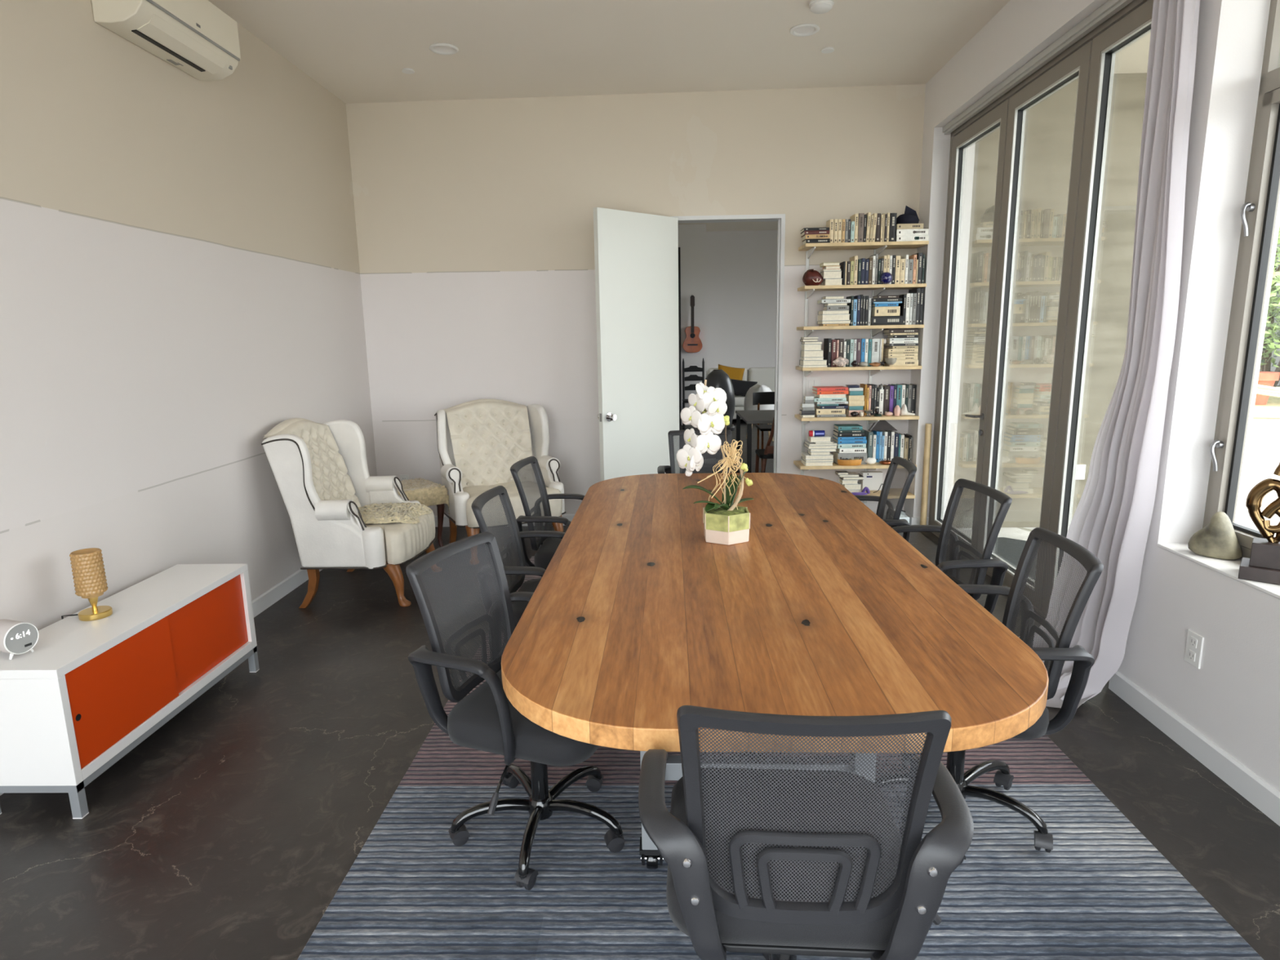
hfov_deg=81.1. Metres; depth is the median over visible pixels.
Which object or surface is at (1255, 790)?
baseboard
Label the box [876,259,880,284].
book
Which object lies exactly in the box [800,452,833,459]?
book
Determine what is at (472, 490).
seat cushion
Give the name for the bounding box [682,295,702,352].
guitar
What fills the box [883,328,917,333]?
book
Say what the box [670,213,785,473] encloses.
door frame
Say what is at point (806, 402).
book
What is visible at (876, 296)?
book
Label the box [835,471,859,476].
book
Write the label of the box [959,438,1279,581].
patio
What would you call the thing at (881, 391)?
book
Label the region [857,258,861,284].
book
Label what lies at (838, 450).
book
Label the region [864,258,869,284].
book
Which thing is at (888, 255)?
book
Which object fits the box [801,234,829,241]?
book
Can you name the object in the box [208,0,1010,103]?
ceiling
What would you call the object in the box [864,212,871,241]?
book
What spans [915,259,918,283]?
book
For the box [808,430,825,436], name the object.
tin can
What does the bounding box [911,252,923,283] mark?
book
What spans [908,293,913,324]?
book
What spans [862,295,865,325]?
book
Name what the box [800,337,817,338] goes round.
book
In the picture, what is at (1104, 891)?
rug
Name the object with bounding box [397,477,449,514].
sheepskin
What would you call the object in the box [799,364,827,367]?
book
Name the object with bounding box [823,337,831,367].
book
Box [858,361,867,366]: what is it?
seashell
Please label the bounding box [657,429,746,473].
office chair
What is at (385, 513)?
sheepskin
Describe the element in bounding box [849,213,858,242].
book
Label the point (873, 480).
storage box
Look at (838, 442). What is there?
book
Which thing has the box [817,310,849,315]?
book
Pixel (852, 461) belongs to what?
wooden bowl
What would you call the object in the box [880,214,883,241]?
book
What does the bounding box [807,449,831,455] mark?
book
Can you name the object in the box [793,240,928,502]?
bookshelf
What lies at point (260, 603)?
baseboard
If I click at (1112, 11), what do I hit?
door frame
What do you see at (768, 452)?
wooden chair
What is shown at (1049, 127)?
wall
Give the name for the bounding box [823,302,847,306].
book
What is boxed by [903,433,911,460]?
book
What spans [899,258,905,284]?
book
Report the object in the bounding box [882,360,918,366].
book
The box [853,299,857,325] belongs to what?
book
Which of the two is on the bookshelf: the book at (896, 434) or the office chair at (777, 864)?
the book at (896, 434)
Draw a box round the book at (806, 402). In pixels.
[803,399,813,404]
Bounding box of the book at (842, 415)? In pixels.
[814,413,845,417]
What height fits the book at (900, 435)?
0.219 m
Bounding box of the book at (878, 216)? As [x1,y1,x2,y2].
[875,213,880,241]
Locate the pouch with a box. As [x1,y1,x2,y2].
[850,486,870,495]
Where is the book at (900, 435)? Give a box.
[897,433,901,457]
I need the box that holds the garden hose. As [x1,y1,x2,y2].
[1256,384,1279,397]
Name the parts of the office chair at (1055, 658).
leg, leg, arm, leg, seat, frame, arm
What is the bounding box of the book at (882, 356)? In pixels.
[880,338,884,366]
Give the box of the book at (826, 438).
[807,435,831,442]
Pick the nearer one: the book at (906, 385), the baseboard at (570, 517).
the book at (906, 385)
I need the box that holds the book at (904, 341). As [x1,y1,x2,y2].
[885,340,918,343]
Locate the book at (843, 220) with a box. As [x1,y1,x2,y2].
[841,218,845,242]
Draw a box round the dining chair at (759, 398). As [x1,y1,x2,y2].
[752,391,774,467]
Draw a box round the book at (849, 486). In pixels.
[840,481,861,489]
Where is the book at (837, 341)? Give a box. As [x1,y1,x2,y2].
[835,339,839,367]
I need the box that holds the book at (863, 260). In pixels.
[860,257,865,284]
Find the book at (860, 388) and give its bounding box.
[848,386,862,391]
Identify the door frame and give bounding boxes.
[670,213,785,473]
[928,0,1147,617]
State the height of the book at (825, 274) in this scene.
0.055 m
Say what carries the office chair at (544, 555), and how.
on the rug at (1104, 891)
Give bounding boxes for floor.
[0,418,1279,959]
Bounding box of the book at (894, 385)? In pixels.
[888,384,897,414]
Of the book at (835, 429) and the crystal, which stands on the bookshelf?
the crystal
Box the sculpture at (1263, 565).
[1238,462,1279,585]
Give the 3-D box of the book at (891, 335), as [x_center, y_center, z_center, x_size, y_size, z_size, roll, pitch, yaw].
[1.996,-1.092,5.687,0.185,0.022,0.155,-1,11,1]
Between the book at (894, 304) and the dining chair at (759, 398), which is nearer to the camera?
the book at (894, 304)
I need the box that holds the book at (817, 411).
[814,407,845,414]
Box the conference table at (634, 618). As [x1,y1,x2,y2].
[501,472,1048,869]
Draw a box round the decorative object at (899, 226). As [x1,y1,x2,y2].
[896,205,923,229]
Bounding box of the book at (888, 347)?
[887,346,918,348]
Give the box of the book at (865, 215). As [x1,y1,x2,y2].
[862,214,866,242]
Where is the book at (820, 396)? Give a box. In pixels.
[814,393,845,398]
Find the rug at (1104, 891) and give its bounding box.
[297,555,1263,959]
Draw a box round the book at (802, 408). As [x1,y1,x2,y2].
[800,406,814,410]
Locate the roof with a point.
(1133, 59)
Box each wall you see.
[0,0,377,630]
[345,84,925,515]
[678,224,777,425]
[903,0,1279,792]
[952,72,1146,528]
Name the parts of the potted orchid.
flower stem, pot, flower stem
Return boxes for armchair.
[261,417,441,608]
[434,399,565,564]
[700,368,735,464]
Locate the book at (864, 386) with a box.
[860,383,866,415]
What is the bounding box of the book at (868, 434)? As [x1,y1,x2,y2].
[864,430,873,457]
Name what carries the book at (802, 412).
on the book at (809, 415)
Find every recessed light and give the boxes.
[429,43,458,54]
[789,23,819,36]
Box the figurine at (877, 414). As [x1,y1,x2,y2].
[873,406,881,416]
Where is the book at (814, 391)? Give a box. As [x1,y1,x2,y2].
[812,389,848,394]
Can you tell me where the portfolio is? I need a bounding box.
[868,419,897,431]
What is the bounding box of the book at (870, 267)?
[865,257,872,284]
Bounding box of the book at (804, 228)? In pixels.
[800,227,829,233]
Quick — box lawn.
[1250,386,1279,441]
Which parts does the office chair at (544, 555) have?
frame, arm, seat, arm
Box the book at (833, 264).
[819,262,839,266]
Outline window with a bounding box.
[1202,0,1279,558]
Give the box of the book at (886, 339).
[883,337,918,341]
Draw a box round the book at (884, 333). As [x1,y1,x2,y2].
[884,333,918,334]
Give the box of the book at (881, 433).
[877,430,882,462]
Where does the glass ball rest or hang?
on the bookshelf
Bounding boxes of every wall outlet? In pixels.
[399,475,408,480]
[1184,629,1204,668]
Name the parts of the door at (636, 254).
knob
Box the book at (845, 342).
[843,341,846,366]
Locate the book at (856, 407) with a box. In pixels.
[847,405,863,410]
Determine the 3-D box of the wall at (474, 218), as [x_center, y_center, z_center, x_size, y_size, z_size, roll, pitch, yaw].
[-0.015,-1.323,5.967,4.359,3.415,0.150,-1,11,1]
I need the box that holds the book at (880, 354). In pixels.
[879,338,881,366]
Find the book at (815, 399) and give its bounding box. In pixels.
[813,395,846,401]
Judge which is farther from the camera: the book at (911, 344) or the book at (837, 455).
the book at (837, 455)
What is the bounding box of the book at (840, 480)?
[838,477,857,484]
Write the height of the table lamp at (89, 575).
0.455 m
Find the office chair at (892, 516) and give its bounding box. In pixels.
[854,456,916,542]
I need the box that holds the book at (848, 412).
[845,408,863,416]
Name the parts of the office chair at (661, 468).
arm, arm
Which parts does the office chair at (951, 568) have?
arm, arm, frame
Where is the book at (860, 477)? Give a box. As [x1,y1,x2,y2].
[839,473,863,479]
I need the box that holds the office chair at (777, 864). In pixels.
[638,705,973,959]
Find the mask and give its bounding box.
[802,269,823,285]
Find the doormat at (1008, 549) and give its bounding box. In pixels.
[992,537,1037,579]
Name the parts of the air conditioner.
panel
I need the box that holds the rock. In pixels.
[1187,511,1242,559]
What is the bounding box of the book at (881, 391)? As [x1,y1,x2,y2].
[878,389,884,414]
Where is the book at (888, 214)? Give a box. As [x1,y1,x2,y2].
[886,213,889,241]
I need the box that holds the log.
[1253,406,1279,418]
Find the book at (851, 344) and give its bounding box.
[845,339,853,366]
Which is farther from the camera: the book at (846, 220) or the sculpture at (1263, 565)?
the book at (846, 220)
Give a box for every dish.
[863,409,872,416]
[879,459,891,464]
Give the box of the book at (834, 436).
[832,434,866,439]
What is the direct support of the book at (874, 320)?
on the bookshelf
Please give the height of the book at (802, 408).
0.025 m
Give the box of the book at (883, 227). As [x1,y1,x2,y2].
[881,213,884,241]
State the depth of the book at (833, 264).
5.53 m
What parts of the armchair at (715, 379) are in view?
seat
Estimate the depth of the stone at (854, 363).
5.64 m
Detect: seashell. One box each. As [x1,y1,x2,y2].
[832,356,848,366]
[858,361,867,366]
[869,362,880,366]
[900,404,915,415]
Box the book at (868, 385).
[866,384,871,415]
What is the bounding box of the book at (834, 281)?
[822,278,842,285]
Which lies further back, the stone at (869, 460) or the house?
the house
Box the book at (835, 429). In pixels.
[833,427,864,432]
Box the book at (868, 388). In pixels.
[866,386,869,414]
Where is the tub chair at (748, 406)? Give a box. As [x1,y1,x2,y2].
[744,383,774,441]
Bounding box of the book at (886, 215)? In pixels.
[884,213,887,241]
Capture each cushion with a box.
[364,510,435,564]
[462,480,562,527]
[707,367,746,381]
[718,364,744,380]
[730,378,757,396]
[734,395,745,406]
[747,367,775,391]
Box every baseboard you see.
[0,568,322,795]
[434,510,887,527]
[905,511,1279,826]
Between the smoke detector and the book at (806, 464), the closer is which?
the smoke detector
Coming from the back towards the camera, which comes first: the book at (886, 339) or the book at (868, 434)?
the book at (868, 434)
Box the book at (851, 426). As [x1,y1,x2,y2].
[834,423,862,430]
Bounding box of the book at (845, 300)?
[817,298,850,304]
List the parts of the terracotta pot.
pot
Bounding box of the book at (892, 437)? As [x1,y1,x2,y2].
[889,431,894,460]
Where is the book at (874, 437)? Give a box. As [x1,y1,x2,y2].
[871,434,876,458]
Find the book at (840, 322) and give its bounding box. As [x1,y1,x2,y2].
[817,320,851,324]
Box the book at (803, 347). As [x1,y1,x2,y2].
[800,344,821,350]
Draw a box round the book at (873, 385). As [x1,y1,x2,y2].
[866,383,874,415]
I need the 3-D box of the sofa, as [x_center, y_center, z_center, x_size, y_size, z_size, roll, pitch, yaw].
[2.293,-1.528,13.358,2.200,0.950,0.840,-1,11,1]
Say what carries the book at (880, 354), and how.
on the bookshelf
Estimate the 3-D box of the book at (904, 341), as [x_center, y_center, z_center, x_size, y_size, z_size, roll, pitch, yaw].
[1.986,-1.052,5.705,0.211,0.018,0.174,-1,11,1]
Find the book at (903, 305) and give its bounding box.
[897,294,906,324]
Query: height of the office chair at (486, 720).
0.888 m
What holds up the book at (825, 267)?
on the book at (822, 270)
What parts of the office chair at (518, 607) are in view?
frame, arm, seat, arm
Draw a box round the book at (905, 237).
[895,235,928,241]
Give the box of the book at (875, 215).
[871,213,877,241]
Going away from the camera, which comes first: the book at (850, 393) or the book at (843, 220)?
the book at (843, 220)
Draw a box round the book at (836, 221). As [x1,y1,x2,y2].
[833,218,838,242]
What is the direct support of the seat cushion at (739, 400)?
on the sofa
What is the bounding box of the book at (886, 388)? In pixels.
[879,384,889,414]
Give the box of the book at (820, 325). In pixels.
[818,323,848,326]
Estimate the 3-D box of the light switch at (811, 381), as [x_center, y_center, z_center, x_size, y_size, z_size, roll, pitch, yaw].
[1.382,-0.763,5.964,0.118,0.118,0.011,-1,11,1]
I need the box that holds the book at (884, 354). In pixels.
[883,353,917,356]
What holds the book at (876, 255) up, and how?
on the bookshelf
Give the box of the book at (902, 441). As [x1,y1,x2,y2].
[898,432,904,457]
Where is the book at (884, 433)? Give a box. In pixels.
[880,430,887,459]
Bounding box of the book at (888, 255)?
[886,254,889,284]
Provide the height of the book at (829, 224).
0.166 m
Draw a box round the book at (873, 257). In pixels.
[868,255,875,284]
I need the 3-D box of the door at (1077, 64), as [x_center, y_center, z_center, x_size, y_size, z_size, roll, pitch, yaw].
[2.232,-0.776,4.282,0.065,2.874,0.884,0,11,2]
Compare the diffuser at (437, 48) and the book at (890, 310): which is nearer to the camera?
the diffuser at (437, 48)
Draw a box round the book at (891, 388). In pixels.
[884,384,893,413]
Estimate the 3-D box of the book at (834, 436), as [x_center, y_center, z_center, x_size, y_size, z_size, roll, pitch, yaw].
[1.647,-0.338,5.892,0.216,0.024,0.177,-1,11,1]
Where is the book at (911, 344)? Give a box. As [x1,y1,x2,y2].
[883,342,918,346]
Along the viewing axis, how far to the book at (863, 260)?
5.53 m
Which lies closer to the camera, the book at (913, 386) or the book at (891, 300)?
the book at (891, 300)
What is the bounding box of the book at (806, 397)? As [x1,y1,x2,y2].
[804,395,813,399]
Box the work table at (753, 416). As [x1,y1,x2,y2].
[735,409,774,472]
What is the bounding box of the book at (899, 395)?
[891,383,902,409]
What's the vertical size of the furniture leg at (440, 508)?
0.470 m
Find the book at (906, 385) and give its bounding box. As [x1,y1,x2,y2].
[901,383,908,410]
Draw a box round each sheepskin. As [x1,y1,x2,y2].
[357,502,432,524]
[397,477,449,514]
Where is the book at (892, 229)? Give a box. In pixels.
[888,213,897,241]
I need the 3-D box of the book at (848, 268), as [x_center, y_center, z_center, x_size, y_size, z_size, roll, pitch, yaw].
[1.546,-1.542,5.597,0.024,0.169,0.130,-1,11,1]
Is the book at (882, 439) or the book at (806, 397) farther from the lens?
the book at (882, 439)
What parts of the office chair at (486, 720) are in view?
arm, frame, leg, height lever, arm, leg, seat, leg, leg, leg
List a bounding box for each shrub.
[1259,225,1279,368]
[1259,228,1279,390]
[1274,312,1279,346]
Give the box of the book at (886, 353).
[883,351,918,354]
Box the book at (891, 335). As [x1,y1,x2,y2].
[888,334,918,337]
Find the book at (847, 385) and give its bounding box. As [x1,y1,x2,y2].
[845,384,859,387]
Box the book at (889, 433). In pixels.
[886,431,891,460]
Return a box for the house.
[1259,234,1279,385]
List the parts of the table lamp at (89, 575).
cord, lamp shade, stem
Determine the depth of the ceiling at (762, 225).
12.69 m
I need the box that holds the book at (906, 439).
[903,436,908,460]
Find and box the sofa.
[706,367,775,419]
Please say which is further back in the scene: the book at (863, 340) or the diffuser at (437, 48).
the book at (863, 340)
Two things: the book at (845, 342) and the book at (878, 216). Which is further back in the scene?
the book at (845, 342)
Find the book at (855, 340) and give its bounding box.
[853,339,857,360]
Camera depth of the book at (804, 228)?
5.48 m
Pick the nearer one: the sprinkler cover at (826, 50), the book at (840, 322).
the sprinkler cover at (826, 50)
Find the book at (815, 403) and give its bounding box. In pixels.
[813,403,838,405]
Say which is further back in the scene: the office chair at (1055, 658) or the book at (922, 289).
the book at (922, 289)
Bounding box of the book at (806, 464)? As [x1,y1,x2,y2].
[800,458,832,466]
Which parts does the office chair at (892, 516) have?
arm, frame, arm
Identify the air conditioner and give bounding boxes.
[91,0,240,80]
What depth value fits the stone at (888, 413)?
5.76 m
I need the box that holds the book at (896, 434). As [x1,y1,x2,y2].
[893,431,898,457]
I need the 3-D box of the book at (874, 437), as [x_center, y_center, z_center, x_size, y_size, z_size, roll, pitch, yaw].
[1.854,-0.259,5.972,0.022,0.217,0.133,-1,11,1]
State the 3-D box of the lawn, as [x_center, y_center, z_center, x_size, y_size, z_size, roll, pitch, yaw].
[12.912,-1.147,13.458,13.060,0.070,14.960,7,14,37]
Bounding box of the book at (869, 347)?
[867,339,871,366]
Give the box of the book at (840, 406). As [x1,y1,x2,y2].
[815,404,848,408]
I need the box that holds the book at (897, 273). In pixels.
[894,255,901,284]
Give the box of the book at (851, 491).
[848,489,862,492]
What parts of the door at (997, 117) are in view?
lever handle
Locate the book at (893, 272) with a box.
[891,255,895,284]
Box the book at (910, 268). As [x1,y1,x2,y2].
[907,258,913,284]
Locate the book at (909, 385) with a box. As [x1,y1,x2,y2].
[905,383,911,412]
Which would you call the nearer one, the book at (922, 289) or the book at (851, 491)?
the book at (922, 289)
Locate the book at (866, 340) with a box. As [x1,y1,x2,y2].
[864,338,868,366]
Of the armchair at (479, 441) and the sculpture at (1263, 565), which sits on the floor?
the armchair at (479, 441)
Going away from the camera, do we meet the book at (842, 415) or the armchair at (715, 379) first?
the book at (842, 415)
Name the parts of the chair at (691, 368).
leg, post, seat, post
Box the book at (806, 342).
[801,341,822,344]
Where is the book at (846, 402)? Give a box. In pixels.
[813,400,848,404]
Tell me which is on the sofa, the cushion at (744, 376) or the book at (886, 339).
the cushion at (744, 376)
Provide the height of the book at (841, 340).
0.210 m
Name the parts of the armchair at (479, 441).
rolled arm, leg, arm, arm, leg, rolled arm, arm, arm, leg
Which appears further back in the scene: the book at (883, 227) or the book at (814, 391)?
the book at (814, 391)
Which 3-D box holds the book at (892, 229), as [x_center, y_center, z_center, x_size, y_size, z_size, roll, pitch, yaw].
[1.852,-1.861,5.543,0.046,0.201,0.152,-1,11,1]
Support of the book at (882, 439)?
on the bookshelf
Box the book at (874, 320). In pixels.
[870,315,902,325]
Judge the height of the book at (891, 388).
0.224 m
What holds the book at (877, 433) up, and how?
on the bookshelf
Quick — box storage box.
[860,471,883,490]
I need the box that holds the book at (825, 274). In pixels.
[820,271,841,279]
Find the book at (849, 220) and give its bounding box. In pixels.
[847,218,850,242]
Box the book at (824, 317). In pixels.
[817,314,849,320]
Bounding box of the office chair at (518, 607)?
[471,485,564,632]
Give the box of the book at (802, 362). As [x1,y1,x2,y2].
[799,359,826,365]
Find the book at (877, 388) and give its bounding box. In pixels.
[875,387,879,406]
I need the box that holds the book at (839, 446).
[836,443,866,448]
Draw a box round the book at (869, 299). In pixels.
[867,297,871,325]
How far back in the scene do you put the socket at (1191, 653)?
2.73 m
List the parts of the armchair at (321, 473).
leg, rolled arm, leg, arm, arm, rolled arm, arm, leg, arm, leg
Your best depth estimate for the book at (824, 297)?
5.57 m
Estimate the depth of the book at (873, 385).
5.82 m
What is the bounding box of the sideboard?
[0,563,259,818]
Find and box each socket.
[1187,649,1195,661]
[1189,635,1197,648]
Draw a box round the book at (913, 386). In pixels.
[910,383,916,413]
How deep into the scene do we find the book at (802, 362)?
5.66 m
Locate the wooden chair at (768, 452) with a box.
[755,417,773,472]
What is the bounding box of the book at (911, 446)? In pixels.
[908,437,912,462]
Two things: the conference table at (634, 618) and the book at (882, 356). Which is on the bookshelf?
the book at (882, 356)
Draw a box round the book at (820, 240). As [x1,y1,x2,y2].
[802,238,830,244]
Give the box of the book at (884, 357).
[882,356,917,359]
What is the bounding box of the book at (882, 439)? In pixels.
[880,435,884,460]
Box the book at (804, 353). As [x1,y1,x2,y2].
[800,350,823,357]
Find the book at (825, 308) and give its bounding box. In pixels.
[823,306,848,310]
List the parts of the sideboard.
leg, sliding door, rail, sliding door, leg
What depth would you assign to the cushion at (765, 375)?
13.32 m
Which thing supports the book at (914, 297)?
on the bookshelf
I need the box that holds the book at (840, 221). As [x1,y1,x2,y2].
[837,219,842,242]
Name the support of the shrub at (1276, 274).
in the terracotta pot
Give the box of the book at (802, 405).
[800,403,813,407]
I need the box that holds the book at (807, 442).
[804,440,837,445]
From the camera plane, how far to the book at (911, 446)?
5.90 m
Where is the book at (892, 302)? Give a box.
[871,301,902,304]
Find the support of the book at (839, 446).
on the book at (838, 450)
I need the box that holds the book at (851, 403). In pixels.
[846,400,864,406]
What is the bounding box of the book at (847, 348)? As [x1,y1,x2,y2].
[845,341,850,366]
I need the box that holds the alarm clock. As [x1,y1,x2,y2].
[0,618,39,659]
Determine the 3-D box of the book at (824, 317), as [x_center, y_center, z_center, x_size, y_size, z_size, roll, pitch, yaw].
[1.468,-1.232,5.676,0.208,0.043,0.172,-1,11,1]
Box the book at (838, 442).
[833,438,866,444]
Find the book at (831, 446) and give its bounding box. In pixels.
[804,442,837,448]
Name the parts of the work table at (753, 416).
leg, leg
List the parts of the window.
cam handle, cam handle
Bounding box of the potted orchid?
[675,379,753,545]
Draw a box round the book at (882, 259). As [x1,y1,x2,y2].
[879,257,884,284]
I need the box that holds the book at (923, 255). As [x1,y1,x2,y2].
[921,254,924,283]
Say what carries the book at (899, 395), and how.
on the bookshelf
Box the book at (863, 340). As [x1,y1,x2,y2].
[860,338,865,362]
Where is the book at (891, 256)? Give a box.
[888,255,892,284]
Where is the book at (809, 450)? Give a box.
[806,448,835,451]
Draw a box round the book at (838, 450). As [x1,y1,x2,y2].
[835,448,866,453]
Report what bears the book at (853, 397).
on the book at (851, 403)
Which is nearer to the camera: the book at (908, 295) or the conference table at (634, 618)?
the conference table at (634, 618)
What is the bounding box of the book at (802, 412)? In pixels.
[800,409,814,415]
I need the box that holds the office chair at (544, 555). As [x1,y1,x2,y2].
[510,456,584,569]
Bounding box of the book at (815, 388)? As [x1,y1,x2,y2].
[812,386,848,391]
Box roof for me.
[1114,31,1150,73]
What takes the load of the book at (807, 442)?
on the book at (831, 446)
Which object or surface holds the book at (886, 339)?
on the book at (904, 341)
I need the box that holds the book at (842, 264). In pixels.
[839,261,845,284]
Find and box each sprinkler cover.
[401,67,414,74]
[821,47,834,53]
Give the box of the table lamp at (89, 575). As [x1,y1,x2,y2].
[61,547,112,621]
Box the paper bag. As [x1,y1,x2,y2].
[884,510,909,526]
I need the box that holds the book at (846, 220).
[844,218,848,242]
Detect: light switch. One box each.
[805,377,821,391]
[1075,464,1085,479]
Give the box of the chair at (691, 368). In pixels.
[682,358,704,429]
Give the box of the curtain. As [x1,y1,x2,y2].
[1018,0,1199,707]
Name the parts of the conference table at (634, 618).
leg, steel frame, leg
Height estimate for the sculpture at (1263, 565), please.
0.413 m
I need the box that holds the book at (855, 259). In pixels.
[848,255,857,284]
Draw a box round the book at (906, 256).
[900,254,908,284]
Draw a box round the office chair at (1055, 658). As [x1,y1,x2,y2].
[875,527,1103,865]
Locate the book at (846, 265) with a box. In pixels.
[844,261,847,284]
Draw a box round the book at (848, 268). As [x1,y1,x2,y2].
[846,261,850,284]
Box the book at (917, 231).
[895,228,928,235]
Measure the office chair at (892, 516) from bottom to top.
0.888 m
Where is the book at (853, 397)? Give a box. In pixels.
[845,394,864,400]
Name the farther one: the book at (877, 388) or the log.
the log
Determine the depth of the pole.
5.78 m
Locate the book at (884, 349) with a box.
[883,348,918,351]
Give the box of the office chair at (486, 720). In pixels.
[405,531,625,890]
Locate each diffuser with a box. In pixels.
[434,45,453,52]
[795,26,814,33]
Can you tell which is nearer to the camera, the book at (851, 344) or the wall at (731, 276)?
the book at (851, 344)
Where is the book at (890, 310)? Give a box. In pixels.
[871,306,900,316]
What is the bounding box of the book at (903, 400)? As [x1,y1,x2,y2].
[899,383,905,407]
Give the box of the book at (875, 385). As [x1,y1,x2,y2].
[871,383,876,414]
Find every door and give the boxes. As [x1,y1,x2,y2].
[593,207,679,481]
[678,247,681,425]
[929,98,1008,556]
[976,40,1092,610]
[1041,0,1153,614]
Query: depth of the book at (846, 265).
5.54 m
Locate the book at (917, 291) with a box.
[908,288,920,324]
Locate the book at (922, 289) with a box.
[919,288,924,324]
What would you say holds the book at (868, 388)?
on the bookshelf
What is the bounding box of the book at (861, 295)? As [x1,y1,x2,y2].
[858,294,862,325]
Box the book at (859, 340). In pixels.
[852,338,861,366]
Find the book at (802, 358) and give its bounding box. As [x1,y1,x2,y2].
[800,357,823,359]
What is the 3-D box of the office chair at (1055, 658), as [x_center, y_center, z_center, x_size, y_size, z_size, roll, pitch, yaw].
[1.005,0.619,2.326,0.598,0.888,0.608,0,11,7]
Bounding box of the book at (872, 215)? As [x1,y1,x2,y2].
[868,214,874,241]
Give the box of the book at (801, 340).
[800,338,817,342]
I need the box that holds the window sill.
[1156,542,1279,599]
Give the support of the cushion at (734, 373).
on the sofa
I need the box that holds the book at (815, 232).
[800,230,829,237]
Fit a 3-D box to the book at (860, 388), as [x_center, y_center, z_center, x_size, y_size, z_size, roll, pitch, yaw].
[1.662,-0.704,5.791,0.106,0.023,0.097,-1,11,1]
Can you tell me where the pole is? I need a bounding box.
[920,423,932,524]
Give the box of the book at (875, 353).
[868,338,879,366]
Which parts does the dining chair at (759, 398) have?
leg, leg, backrest, seat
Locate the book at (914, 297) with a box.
[911,293,916,324]
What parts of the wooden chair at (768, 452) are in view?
leg, seat, post, rail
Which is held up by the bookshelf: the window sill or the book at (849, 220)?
the book at (849, 220)
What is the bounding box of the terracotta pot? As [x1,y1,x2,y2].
[1254,371,1279,404]
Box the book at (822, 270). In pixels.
[819,269,841,272]
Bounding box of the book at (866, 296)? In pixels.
[864,295,868,325]
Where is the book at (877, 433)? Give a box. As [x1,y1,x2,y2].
[871,430,879,462]
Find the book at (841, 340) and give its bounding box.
[834,338,844,366]
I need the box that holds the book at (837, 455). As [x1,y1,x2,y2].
[833,451,866,464]
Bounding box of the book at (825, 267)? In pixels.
[822,266,840,269]
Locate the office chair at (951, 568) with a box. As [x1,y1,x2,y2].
[892,478,1012,613]
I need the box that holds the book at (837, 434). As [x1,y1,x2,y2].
[832,430,864,436]
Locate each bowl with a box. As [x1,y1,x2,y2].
[837,457,862,465]
[884,357,897,364]
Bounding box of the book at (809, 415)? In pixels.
[800,414,815,417]
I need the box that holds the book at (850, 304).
[846,295,853,325]
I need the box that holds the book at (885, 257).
[878,255,887,284]
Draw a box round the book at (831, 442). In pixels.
[813,440,833,444]
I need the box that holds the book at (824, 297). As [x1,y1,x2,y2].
[822,296,844,299]
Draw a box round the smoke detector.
[808,0,834,13]
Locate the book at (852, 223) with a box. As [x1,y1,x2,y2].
[850,221,854,242]
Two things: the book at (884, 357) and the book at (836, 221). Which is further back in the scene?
the book at (884, 357)
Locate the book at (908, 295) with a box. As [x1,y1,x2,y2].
[899,293,910,324]
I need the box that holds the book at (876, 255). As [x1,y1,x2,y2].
[869,253,878,284]
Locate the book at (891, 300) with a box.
[871,297,902,302]
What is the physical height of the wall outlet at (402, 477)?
0.118 m
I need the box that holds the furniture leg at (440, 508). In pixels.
[436,503,444,547]
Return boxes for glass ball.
[880,271,893,284]
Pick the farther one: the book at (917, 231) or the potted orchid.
the book at (917, 231)
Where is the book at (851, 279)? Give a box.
[849,261,853,284]
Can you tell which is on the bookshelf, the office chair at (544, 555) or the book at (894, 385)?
the book at (894, 385)
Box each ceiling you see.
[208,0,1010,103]
[678,221,777,231]
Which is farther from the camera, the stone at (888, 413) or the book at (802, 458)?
the book at (802, 458)
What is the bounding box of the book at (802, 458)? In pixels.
[801,456,833,462]
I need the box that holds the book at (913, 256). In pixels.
[908,254,916,284]
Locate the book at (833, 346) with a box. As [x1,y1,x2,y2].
[831,339,836,367]
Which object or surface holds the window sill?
attached to the wall at (1233, 700)
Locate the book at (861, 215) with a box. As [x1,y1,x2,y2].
[857,213,864,242]
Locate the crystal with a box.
[893,404,900,415]
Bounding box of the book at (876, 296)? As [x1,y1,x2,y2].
[872,295,898,298]
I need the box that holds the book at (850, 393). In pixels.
[847,391,862,395]
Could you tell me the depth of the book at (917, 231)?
5.46 m
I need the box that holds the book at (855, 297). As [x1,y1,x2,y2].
[853,295,860,325]
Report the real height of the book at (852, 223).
0.148 m
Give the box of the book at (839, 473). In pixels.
[835,471,848,475]
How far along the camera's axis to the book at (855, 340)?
5.66 m
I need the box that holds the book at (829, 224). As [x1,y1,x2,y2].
[826,219,834,242]
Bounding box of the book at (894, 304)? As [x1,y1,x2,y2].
[871,302,898,306]
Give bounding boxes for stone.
[850,411,858,417]
[851,360,857,366]
[865,457,875,464]
[884,411,893,415]

